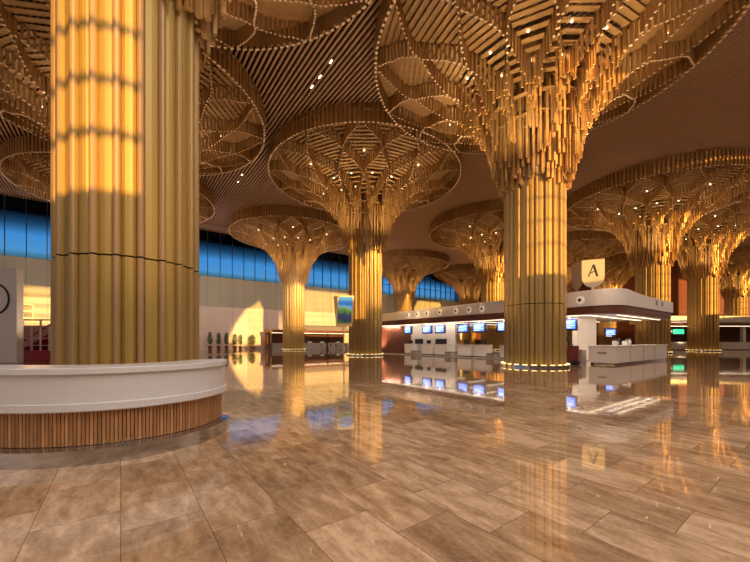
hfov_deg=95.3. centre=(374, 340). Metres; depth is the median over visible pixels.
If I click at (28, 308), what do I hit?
window
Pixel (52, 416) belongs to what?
reception desk
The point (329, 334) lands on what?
check-in counter
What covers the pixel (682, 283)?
wall
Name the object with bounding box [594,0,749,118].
string lights
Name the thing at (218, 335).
potted tree
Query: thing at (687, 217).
curtain
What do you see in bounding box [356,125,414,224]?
curtain
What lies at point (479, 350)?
desk
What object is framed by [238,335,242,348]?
potted tree
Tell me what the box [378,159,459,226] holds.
curtain
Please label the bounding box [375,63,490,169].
curtain
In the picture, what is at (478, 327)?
monitor
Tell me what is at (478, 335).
wall
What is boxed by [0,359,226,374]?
countertop
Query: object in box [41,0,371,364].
column
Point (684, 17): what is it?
string lights
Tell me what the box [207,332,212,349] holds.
potted tree
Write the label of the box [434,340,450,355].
desk
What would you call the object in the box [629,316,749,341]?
canopy
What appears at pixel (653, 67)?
curtain
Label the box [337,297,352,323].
picture
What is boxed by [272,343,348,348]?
countertop
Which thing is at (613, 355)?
desk
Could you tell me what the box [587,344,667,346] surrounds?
countertop
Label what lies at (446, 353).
belt
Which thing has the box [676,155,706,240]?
curtain
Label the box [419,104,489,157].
curtain
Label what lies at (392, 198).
curtain
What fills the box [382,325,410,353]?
end panel
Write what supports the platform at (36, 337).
on the floor
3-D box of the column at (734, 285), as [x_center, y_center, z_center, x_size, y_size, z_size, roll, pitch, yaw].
[79.400,-8.600,75.300,20.140,20.400,20.362,0,0,-11]
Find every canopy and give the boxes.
[382,288,672,326]
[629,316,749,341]
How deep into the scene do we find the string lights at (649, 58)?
19.82 m
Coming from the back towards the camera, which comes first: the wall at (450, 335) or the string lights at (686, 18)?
the wall at (450, 335)
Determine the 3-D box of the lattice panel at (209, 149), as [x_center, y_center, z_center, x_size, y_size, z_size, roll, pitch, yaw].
[-13.597,-14.949,29.101,1.423,6.793,8.335,0,0,32]
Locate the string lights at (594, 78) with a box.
[582,0,661,136]
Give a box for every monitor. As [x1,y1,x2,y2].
[404,326,411,333]
[422,325,431,333]
[435,323,445,333]
[457,322,468,332]
[472,321,485,332]
[497,320,503,331]
[567,316,577,330]
[604,320,616,334]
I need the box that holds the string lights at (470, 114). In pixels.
[388,79,497,146]
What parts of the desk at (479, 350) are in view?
panel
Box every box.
[578,349,586,363]
[612,340,618,344]
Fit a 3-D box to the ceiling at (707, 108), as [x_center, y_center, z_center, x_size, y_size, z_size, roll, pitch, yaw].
[13.985,-18.765,41.507,197.356,0.130,174.736,0,0,0]
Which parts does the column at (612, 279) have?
slat crown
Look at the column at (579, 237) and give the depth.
61.97 m
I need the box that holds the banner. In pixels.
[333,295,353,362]
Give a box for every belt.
[411,350,421,354]
[445,352,457,355]
[486,353,499,358]
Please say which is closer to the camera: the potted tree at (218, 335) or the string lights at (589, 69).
the string lights at (589, 69)
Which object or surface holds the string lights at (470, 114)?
hanging from the column at (532, 137)
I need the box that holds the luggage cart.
[567,334,579,364]
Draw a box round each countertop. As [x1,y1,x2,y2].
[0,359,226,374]
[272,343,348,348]
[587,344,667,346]
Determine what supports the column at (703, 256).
on the floor
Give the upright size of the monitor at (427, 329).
1.020 m
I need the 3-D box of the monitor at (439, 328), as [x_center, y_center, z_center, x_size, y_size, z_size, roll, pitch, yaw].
[6.495,-1.190,34.055,0.195,1.020,1.300,0,0,-37]
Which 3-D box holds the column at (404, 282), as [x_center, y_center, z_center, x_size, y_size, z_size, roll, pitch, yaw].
[6.900,-8.600,80.100,20.140,20.400,20.362,0,0,-10]
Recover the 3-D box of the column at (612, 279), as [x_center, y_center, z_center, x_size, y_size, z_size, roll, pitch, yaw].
[56.500,-8.600,83.200,20.140,20.400,20.362,0,0,-17]
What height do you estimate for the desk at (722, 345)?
1.320 m
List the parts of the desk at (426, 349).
panel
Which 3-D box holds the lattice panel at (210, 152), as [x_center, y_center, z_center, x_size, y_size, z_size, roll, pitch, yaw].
[-13.591,-15.107,28.785,6.396,6.476,5.286,0,0,30]
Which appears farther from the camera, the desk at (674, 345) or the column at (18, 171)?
the desk at (674, 345)
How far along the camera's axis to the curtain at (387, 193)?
32.87 m
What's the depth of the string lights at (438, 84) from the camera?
19.54 m
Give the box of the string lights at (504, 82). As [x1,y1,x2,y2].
[441,0,537,126]
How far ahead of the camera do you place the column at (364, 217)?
33.71 m
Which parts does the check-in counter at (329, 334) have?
post, panel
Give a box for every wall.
[0,186,461,349]
[0,268,23,362]
[411,324,456,354]
[476,293,480,344]
[572,318,595,359]
[578,260,678,344]
[676,259,749,315]
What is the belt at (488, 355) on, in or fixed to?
on the platform at (383, 353)
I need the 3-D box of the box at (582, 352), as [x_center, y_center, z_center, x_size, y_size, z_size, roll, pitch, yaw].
[13.824,1.100,23.311,0.740,1.000,0.840,0,0,-37]
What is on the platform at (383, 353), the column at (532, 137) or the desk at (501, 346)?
the desk at (501, 346)
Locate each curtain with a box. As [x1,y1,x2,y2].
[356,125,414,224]
[368,142,446,224]
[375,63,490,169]
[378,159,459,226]
[387,130,418,226]
[389,106,477,141]
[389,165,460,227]
[390,148,449,229]
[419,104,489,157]
[454,0,498,151]
[454,125,490,164]
[503,0,514,141]
[528,0,568,133]
[553,0,564,124]
[573,0,614,128]
[582,79,635,151]
[598,57,690,115]
[643,167,673,240]
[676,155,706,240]
[681,165,747,241]
[702,188,749,215]
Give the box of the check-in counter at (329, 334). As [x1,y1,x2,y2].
[264,325,348,349]
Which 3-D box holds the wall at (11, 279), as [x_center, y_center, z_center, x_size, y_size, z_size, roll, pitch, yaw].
[-26.675,-1.750,24.205,3.050,6.700,0.590,0,0,0]
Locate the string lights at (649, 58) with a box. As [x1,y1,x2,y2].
[581,39,695,141]
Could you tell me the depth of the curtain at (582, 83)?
17.55 m
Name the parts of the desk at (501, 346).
panel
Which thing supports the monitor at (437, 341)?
attached to the wall at (450, 335)
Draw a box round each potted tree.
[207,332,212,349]
[216,333,221,349]
[224,333,228,349]
[232,334,237,349]
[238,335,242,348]
[249,335,255,348]
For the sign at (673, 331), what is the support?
hanging from the canopy at (731, 328)
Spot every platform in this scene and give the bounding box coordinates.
[24,319,49,360]
[383,353,588,360]
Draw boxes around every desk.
[0,359,229,469]
[404,340,416,353]
[421,340,434,354]
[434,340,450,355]
[457,340,473,356]
[474,340,491,357]
[499,345,503,358]
[587,344,667,365]
[671,342,686,349]
[719,342,749,349]
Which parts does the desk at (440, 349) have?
panel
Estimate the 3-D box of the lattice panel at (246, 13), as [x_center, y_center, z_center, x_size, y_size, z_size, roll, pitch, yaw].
[-6.346,-14.949,16.372,1.423,6.793,8.335,0,0,-16]
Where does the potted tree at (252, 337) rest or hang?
on the floor
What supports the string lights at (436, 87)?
hanging from the column at (532, 137)
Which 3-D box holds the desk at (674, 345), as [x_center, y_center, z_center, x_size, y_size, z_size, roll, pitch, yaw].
[51.100,0.940,57.600,3.100,1.320,0.800,0,0,0]
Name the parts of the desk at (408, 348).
panel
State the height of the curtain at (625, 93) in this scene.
6.793 m
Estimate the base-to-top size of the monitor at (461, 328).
1.020 m
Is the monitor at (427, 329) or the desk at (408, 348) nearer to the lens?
the monitor at (427, 329)
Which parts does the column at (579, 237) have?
slat crown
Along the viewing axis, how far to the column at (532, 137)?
19.80 m
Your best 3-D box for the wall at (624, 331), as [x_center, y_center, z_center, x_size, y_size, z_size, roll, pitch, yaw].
[55.840,-9.150,94.523,25.992,21.500,34.746,0,0,0]
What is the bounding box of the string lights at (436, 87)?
[375,39,514,135]
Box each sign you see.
[571,259,604,291]
[671,329,683,333]
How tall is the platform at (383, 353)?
0.060 m
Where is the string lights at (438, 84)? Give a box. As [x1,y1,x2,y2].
[394,0,490,162]
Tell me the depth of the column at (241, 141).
23.47 m
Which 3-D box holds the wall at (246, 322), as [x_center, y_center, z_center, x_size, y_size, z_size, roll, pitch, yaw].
[-28.703,-9.250,58.725,115.906,21.700,86.369,0,0,0]
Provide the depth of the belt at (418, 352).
36.68 m
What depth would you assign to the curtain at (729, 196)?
39.95 m
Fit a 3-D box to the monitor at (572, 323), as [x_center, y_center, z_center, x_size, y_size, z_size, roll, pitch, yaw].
[13.799,-1.190,24.237,0.195,1.020,1.050,0,0,-37]
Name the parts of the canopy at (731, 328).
panel, post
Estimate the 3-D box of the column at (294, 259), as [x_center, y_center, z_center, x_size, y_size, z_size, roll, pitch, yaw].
[-13.600,-8.600,57.250,20.140,20.400,20.362,0,0,-11]
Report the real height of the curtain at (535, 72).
6.793 m
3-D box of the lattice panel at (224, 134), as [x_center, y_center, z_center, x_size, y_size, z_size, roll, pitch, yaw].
[-12.617,-15.107,26.748,8.234,6.476,1.391,0,0,15]
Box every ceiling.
[0,0,749,274]
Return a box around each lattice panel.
[199,84,252,103]
[199,117,264,138]
[199,131,263,163]
[199,137,250,161]
[202,101,252,150]
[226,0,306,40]
[227,0,315,38]
[236,0,257,47]
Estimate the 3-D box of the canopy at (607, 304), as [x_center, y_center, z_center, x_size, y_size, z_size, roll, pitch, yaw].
[11.875,-0.855,35.001,11.778,4.911,26.226,0,0,-37]
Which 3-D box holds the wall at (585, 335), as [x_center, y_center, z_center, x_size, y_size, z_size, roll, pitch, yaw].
[16.730,-0.077,27.281,3.401,3.225,0.400,0,0,-37]
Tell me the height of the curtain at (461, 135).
6.476 m
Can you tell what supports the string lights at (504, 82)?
hanging from the column at (532, 137)
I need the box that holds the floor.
[0,346,749,561]
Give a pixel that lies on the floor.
(320, 457)
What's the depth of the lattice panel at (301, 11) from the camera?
17.98 m
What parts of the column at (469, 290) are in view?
slat crown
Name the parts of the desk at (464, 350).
panel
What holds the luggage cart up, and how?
on the floor
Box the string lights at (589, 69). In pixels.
[551,0,628,130]
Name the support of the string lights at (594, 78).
hanging from the column at (532, 137)
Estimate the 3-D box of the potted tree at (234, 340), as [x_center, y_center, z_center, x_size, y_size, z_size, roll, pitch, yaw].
[-24.382,0.248,59.491,0.989,2.704,0.959,0,0,-43]
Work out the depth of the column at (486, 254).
52.97 m
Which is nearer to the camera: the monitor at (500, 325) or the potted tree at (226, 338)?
the monitor at (500, 325)
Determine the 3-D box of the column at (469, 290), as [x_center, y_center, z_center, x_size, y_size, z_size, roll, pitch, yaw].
[25.500,-8.600,93.000,20.140,20.400,20.362,0,0,0]
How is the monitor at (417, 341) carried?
attached to the wall at (450, 335)
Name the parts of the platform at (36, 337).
railing post, panel, handrail, railing post, railing post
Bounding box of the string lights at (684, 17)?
[570,0,714,133]
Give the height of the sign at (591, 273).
2.250 m
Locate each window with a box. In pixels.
[0,192,462,301]
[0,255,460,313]
[24,304,33,318]
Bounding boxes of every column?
[0,0,266,175]
[0,135,215,222]
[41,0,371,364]
[227,205,343,349]
[266,102,462,355]
[373,0,749,367]
[382,249,447,311]
[428,199,503,350]
[433,263,480,344]
[567,149,749,353]
[567,230,624,348]
[595,253,634,344]
[668,197,749,350]
[719,245,749,315]

